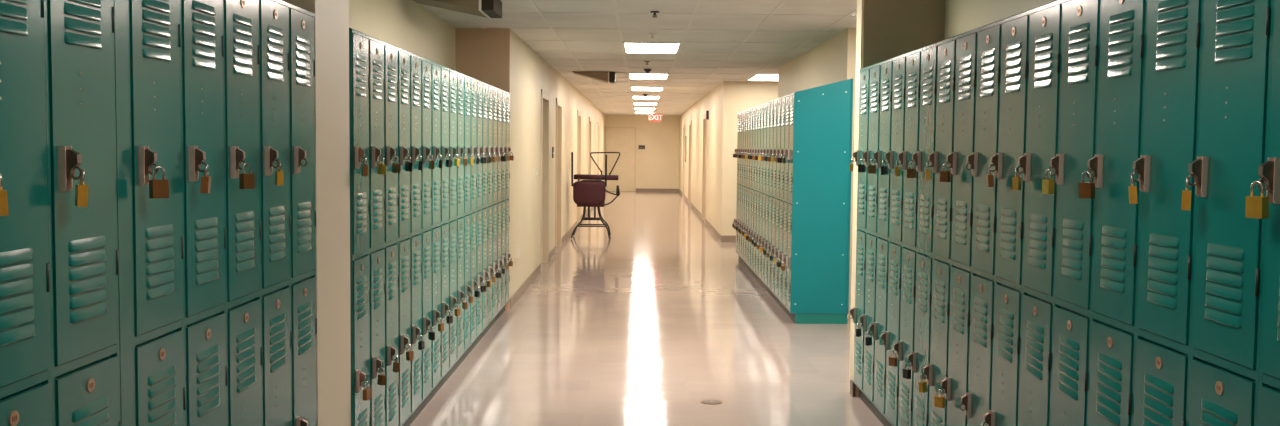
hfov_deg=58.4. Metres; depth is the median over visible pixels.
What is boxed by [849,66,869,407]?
locker
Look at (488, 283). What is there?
padlock
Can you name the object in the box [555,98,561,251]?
door
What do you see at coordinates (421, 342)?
padlock
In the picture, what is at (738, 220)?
locker
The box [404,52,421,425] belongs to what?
locker
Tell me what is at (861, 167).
padlock
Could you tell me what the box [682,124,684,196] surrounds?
door
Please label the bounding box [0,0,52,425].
locker
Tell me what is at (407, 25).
wall
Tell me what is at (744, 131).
locker
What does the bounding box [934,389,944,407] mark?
padlock
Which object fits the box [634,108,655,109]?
recessed light
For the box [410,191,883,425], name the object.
floor
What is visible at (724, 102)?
wall
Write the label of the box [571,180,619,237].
chair
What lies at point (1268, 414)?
locker
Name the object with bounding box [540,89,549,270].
door
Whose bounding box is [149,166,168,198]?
padlock
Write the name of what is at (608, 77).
air deflector
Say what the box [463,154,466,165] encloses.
padlock
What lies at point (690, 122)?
door
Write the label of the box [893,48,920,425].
locker
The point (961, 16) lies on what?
wall
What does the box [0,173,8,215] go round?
padlock
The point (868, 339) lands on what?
padlock
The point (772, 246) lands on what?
locker
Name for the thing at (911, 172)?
padlock
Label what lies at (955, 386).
locker
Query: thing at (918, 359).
locker
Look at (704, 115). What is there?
door
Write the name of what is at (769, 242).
locker
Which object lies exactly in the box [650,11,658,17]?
sprinkler
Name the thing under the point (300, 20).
locker
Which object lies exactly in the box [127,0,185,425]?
locker
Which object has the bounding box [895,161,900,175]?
padlock
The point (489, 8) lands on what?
grille
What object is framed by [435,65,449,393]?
locker
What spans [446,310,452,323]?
padlock
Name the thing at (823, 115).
end panel
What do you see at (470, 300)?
padlock
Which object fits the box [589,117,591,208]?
door
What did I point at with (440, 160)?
padlock
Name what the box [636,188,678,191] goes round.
baseboard
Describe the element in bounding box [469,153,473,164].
padlock
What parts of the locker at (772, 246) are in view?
door, door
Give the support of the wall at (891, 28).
attached to the wall at (860, 3)
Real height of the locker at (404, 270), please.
2.095 m
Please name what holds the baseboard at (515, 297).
attached to the wall at (530, 73)
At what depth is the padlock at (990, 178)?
4.12 m
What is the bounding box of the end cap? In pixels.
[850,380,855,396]
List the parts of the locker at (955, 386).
door, door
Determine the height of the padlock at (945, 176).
0.077 m
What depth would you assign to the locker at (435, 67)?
6.67 m
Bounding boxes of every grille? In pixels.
[481,0,501,17]
[609,72,615,82]
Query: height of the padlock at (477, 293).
0.078 m
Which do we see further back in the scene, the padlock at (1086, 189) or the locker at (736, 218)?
the locker at (736, 218)
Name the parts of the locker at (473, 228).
frame, door, door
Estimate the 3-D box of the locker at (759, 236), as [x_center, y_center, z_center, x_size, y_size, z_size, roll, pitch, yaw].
[1.528,-0.239,12.356,0.526,2.095,0.299,1,3,0]
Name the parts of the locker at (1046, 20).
door, door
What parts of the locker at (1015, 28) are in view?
door, door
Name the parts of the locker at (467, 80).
door, door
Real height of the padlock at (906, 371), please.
0.078 m
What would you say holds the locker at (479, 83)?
on the floor
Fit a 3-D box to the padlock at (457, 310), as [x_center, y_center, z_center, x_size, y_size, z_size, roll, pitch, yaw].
[-1.153,0.611,7.231,0.019,0.077,0.039,1,3,19]
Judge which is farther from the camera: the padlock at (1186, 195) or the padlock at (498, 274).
the padlock at (498, 274)
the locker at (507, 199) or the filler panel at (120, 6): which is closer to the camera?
the filler panel at (120, 6)
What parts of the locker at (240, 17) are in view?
door, door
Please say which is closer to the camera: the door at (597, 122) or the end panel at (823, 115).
the end panel at (823, 115)
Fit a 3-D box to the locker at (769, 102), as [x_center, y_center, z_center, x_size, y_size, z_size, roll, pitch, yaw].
[1.528,-0.204,11.757,0.526,2.095,0.299,1,3,0]
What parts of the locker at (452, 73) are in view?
frame, door, door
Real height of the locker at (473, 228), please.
2.095 m
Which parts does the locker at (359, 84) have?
door, door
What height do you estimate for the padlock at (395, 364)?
0.078 m
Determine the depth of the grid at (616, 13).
11.49 m
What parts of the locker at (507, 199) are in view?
door, door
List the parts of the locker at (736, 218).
door, door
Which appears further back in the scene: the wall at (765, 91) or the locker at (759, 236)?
the wall at (765, 91)
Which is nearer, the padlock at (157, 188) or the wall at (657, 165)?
the padlock at (157, 188)
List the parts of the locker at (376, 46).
door, door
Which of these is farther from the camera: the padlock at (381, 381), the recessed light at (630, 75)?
the recessed light at (630, 75)
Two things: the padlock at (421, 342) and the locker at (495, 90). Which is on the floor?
the locker at (495, 90)
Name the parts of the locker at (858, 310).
door, door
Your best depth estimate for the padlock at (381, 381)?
5.12 m
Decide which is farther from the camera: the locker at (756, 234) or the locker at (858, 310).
the locker at (756, 234)
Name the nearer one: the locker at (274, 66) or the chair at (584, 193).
the locker at (274, 66)
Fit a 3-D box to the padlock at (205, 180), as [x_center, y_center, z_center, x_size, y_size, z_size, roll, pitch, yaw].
[-1.150,-0.091,3.030,0.022,0.078,0.039,0,3,-12]
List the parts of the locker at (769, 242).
door, door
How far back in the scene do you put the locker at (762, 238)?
12.04 m
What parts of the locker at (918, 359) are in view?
door, door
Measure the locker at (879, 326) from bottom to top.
2.095 m
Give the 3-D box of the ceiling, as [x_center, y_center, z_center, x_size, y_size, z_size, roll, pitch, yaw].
[1.521,-2.135,17.805,11.000,0.120,41.800,1,3,0]
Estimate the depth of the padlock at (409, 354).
5.72 m
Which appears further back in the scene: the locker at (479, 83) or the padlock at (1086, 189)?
the locker at (479, 83)
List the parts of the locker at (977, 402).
door, door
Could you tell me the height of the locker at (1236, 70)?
2.095 m
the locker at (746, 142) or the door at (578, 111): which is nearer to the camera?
the locker at (746, 142)
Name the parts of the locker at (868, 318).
door, door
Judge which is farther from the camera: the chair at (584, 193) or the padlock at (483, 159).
the chair at (584, 193)
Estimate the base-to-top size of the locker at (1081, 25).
2.095 m
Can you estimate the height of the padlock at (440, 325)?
0.077 m
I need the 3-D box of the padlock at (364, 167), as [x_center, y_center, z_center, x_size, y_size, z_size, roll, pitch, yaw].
[-1.148,-0.193,4.779,0.022,0.078,0.039,-1,4,-21]
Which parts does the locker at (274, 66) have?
door, door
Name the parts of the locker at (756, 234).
door, door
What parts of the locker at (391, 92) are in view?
door, door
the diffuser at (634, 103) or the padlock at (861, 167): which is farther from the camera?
the diffuser at (634, 103)
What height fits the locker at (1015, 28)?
2.095 m
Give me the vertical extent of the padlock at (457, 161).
0.078 m
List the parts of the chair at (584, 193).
leg, backrest, seat, sled frame, leg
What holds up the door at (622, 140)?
in the wall at (657, 165)
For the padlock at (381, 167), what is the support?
attached to the locker at (376, 46)
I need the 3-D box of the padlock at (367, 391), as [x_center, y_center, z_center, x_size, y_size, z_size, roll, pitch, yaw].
[-1.154,0.750,4.835,0.019,0.077,0.039,1,3,11]
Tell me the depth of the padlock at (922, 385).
5.08 m
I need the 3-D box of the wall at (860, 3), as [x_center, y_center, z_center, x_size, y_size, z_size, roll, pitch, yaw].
[3.659,-0.142,6.984,4.686,2.565,0.155,1,3,0]
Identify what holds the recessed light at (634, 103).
in the ceiling
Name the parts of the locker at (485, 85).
frame, door, door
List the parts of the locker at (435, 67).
frame, door, door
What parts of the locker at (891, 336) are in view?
door, door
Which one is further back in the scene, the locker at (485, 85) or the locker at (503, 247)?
the locker at (503, 247)
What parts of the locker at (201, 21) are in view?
door, door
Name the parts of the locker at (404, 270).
door, frame, door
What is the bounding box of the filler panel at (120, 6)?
[114,0,133,425]
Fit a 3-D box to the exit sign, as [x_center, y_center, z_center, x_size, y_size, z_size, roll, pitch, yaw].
[0.453,-2.795,32.891,0.402,0.330,0.055,1,3,0]
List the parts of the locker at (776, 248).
door, door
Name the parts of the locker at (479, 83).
frame, door, door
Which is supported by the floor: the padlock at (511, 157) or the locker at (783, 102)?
the locker at (783, 102)
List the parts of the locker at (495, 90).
door, door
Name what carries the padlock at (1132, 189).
attached to the locker at (1174, 36)
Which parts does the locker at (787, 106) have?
door, door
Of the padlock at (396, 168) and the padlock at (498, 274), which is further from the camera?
the padlock at (498, 274)
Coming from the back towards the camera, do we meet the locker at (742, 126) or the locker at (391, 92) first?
the locker at (742, 126)
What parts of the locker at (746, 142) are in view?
door, door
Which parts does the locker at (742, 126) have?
door, door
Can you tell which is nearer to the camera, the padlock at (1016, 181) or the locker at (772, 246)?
the padlock at (1016, 181)
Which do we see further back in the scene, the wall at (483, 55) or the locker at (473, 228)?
the wall at (483, 55)
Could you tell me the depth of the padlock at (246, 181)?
3.33 m
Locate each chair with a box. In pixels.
[571,152,619,205]
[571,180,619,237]
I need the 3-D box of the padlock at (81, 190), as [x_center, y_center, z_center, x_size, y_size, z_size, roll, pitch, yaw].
[-1.149,-0.052,2.355,0.021,0.078,0.039,-2,4,-33]
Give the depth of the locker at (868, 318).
6.44 m
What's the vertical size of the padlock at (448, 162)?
0.078 m
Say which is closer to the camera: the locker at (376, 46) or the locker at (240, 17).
the locker at (240, 17)
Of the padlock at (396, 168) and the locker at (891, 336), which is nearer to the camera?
the padlock at (396, 168)
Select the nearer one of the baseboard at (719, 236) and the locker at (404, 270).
the locker at (404, 270)
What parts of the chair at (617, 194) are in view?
leg, seat, backrest, leg, leg, arm frame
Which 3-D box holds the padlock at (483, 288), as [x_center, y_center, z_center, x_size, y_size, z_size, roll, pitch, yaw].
[-1.152,0.541,8.429,0.039,0.077,0.019,-3,4,-43]
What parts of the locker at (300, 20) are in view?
door, door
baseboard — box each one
[510,207,591,308]
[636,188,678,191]
[679,189,735,241]
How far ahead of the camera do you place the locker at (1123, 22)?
3.13 m
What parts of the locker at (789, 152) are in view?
door, door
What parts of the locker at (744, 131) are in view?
door, door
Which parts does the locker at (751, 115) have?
door, door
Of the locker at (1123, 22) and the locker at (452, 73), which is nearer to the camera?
the locker at (1123, 22)
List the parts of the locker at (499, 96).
door, door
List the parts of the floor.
lid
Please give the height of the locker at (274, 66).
2.095 m
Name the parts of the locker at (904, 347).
door, frame, door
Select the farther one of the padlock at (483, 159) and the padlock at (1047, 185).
the padlock at (483, 159)
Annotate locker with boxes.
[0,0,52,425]
[44,0,120,425]
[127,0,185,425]
[180,0,227,425]
[222,0,261,425]
[258,0,291,425]
[288,3,316,425]
[349,28,370,425]
[368,36,385,425]
[384,42,398,425]
[398,47,410,425]
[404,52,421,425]
[415,57,431,418]
[425,61,440,405]
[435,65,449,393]
[443,68,457,384]
[451,72,464,374]
[458,74,471,366]
[465,77,477,357]
[471,80,483,350]
[477,82,488,343]
[483,84,493,335]
[488,86,498,329]
[493,88,502,323]
[497,90,506,318]
[501,92,510,314]
[734,112,739,259]
[735,111,741,261]
[737,110,743,264]
[739,110,746,267]
[741,109,748,269]
[744,108,750,272]
[745,107,753,275]
[748,106,755,277]
[750,105,758,281]
[753,104,761,284]
[756,103,764,288]
[759,102,767,291]
[761,101,770,295]
[765,100,774,299]
[768,98,777,303]
[771,97,781,307]
[775,96,785,312]
[779,94,789,316]
[783,93,794,322]
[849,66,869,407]
[858,62,880,420]
[869,58,892,425]
[880,53,905,425]
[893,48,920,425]
[907,42,937,425]
[922,36,956,425]
[940,28,977,425]
[960,20,1001,425]
[983,10,1029,425]
[1017,0,1062,425]
[1050,0,1101,425]
[1086,0,1147,425]
[1133,0,1203,425]
[1188,0,1274,425]
[1257,0,1279,425]
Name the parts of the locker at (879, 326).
door, door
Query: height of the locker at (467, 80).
2.095 m
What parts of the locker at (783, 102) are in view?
door, door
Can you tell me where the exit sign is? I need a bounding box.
[649,110,662,121]
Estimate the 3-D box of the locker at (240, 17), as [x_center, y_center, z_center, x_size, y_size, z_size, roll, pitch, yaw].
[-1.412,0.249,3.458,0.526,2.095,0.304,1,3,0]
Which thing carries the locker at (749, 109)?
on the floor
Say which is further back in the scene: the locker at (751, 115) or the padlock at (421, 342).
the locker at (751, 115)
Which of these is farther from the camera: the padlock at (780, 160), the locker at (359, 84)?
the padlock at (780, 160)
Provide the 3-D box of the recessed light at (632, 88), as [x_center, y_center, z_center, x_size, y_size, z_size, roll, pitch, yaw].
[0.127,-2.241,20.635,0.600,0.014,1.220,1,3,0]
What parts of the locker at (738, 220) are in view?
door, door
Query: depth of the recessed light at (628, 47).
11.99 m
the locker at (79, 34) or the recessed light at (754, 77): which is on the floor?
the locker at (79, 34)
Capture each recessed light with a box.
[622,42,681,52]
[628,73,669,78]
[630,86,663,90]
[632,96,660,98]
[633,102,657,104]
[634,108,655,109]
[747,75,777,80]
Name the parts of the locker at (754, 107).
door, door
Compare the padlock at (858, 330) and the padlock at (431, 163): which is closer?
the padlock at (431, 163)
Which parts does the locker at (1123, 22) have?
door, door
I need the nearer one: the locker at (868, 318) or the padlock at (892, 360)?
the padlock at (892, 360)
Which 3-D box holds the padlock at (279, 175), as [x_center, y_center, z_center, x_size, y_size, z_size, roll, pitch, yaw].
[-1.147,-0.127,3.639,0.019,0.077,0.039,0,3,-29]
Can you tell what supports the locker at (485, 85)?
on the floor
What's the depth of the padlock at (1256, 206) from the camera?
2.34 m
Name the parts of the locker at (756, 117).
door, door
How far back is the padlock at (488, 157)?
8.66 m
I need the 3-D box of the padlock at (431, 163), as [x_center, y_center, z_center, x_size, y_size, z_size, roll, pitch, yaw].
[-1.144,-0.280,6.278,0.019,0.077,0.039,-2,4,-31]
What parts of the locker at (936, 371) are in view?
door, door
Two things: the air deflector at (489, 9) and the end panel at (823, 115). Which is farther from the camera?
the end panel at (823, 115)
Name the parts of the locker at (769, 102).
door, door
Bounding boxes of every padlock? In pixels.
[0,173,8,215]
[75,169,87,206]
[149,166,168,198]
[200,164,210,193]
[239,162,254,188]
[275,161,283,185]
[362,158,367,175]
[363,382,370,400]
[377,368,385,385]
[378,157,385,173]
[392,156,400,172]
[393,356,398,371]
[405,156,412,171]
[406,345,413,360]
[418,155,421,169]
[418,335,424,349]
[428,155,433,168]
[428,326,434,339]
[438,155,441,167]
[438,318,443,331]
[446,154,451,166]
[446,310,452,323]
[454,154,459,165]
[455,304,459,315]
[462,297,467,308]
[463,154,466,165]
[468,292,472,302]
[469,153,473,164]
[474,286,479,296]
[481,153,486,162]
[481,281,485,291]
[486,277,491,286]
[487,153,490,162]
[496,268,500,277]
[501,152,505,160]
[509,152,513,160]
[778,154,782,162]
[856,323,860,336]
[858,159,865,171]
[866,331,871,345]
[868,159,875,173]
[881,160,887,174]
[888,351,897,366]
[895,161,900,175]
[903,362,910,378]
[907,161,915,177]
[919,375,926,392]
[925,162,929,179]
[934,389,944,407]
[940,163,950,181]
[987,166,993,186]
[1012,167,1020,189]
[1042,169,1053,193]
[1079,171,1094,198]
[1128,173,1137,203]
[1181,177,1190,209]
[1245,180,1268,218]
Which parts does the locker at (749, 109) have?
door, door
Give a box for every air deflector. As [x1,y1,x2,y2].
[413,0,501,18]
[572,71,615,83]
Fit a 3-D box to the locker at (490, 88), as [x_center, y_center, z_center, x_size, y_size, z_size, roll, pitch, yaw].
[-1.409,-0.078,9.097,0.526,2.095,0.299,1,3,0]
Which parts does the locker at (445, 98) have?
frame, door, door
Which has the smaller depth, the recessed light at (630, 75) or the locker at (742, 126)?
the locker at (742, 126)
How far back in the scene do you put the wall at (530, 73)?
13.02 m
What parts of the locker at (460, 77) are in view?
frame, door, door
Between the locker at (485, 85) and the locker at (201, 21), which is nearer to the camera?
the locker at (201, 21)
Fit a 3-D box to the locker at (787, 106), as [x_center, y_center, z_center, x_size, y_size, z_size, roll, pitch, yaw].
[1.527,-0.117,10.260,0.526,2.095,0.299,1,3,0]
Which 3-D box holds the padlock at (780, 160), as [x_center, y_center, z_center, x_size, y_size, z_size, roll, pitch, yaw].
[1.266,-0.492,10.339,0.021,0.078,0.039,-3,5,-44]
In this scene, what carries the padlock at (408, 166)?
attached to the locker at (404, 270)
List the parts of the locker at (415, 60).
door, frame, door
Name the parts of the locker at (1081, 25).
door, door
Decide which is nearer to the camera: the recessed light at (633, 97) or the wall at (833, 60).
the wall at (833, 60)
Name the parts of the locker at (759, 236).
door, door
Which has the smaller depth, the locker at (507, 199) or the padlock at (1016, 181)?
the padlock at (1016, 181)
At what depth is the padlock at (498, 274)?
9.32 m
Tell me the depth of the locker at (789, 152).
9.96 m
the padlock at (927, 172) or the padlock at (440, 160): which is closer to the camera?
the padlock at (927, 172)
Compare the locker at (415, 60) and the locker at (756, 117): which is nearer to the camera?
the locker at (415, 60)
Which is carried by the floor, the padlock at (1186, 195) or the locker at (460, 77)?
the locker at (460, 77)
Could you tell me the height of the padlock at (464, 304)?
0.077 m
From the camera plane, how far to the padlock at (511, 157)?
10.17 m
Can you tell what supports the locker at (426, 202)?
on the floor
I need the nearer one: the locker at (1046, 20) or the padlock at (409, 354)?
the locker at (1046, 20)
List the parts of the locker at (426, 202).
frame, door, door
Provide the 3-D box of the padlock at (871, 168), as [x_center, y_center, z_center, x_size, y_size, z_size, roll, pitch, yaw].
[1.266,-0.254,6.239,0.039,0.077,0.019,3,5,41]
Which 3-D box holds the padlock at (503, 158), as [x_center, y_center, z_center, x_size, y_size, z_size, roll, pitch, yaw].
[-1.143,-0.471,9.572,0.039,0.077,0.019,4,5,45]
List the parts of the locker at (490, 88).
door, door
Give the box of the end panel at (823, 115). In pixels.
[791,78,852,323]
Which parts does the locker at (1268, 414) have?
door, door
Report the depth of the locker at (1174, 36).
2.83 m
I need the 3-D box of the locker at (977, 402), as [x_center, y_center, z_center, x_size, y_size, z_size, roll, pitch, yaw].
[1.524,0.225,4.362,0.526,2.095,0.299,1,3,0]
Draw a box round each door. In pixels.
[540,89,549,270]
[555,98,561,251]
[577,110,580,223]
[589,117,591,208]
[597,122,598,174]
[605,127,635,190]
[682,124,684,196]
[688,121,691,202]
[702,114,706,222]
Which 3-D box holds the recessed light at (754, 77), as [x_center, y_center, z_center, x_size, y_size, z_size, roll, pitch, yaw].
[1.950,-2.019,17.111,0.600,0.014,1.220,1,3,0]
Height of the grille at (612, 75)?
0.139 m
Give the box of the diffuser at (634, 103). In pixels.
[634,103,656,104]
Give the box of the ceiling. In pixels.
[414,0,856,114]
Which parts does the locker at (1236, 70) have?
door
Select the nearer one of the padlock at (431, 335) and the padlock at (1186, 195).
the padlock at (1186, 195)
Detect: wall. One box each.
[349,0,455,70]
[456,28,509,309]
[509,29,604,309]
[605,115,679,188]
[679,81,754,235]
[755,81,777,105]
[778,28,856,318]
[849,0,863,391]
[856,0,944,396]
[944,0,1054,39]
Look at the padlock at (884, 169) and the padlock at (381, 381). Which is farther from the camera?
the padlock at (884, 169)
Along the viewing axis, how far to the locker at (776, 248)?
10.85 m
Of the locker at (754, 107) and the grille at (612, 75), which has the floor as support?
the locker at (754, 107)
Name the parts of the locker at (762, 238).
door, door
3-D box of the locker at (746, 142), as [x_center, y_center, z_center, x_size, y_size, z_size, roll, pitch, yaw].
[1.529,-0.343,14.153,0.526,2.095,0.299,1,3,0]
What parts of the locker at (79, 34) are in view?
door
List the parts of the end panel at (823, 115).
kick panel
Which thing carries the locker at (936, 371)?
on the floor
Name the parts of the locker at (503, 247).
door, door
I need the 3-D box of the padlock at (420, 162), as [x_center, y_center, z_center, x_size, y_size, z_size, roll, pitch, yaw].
[-1.148,-0.262,5.978,0.022,0.078,0.039,0,3,-13]

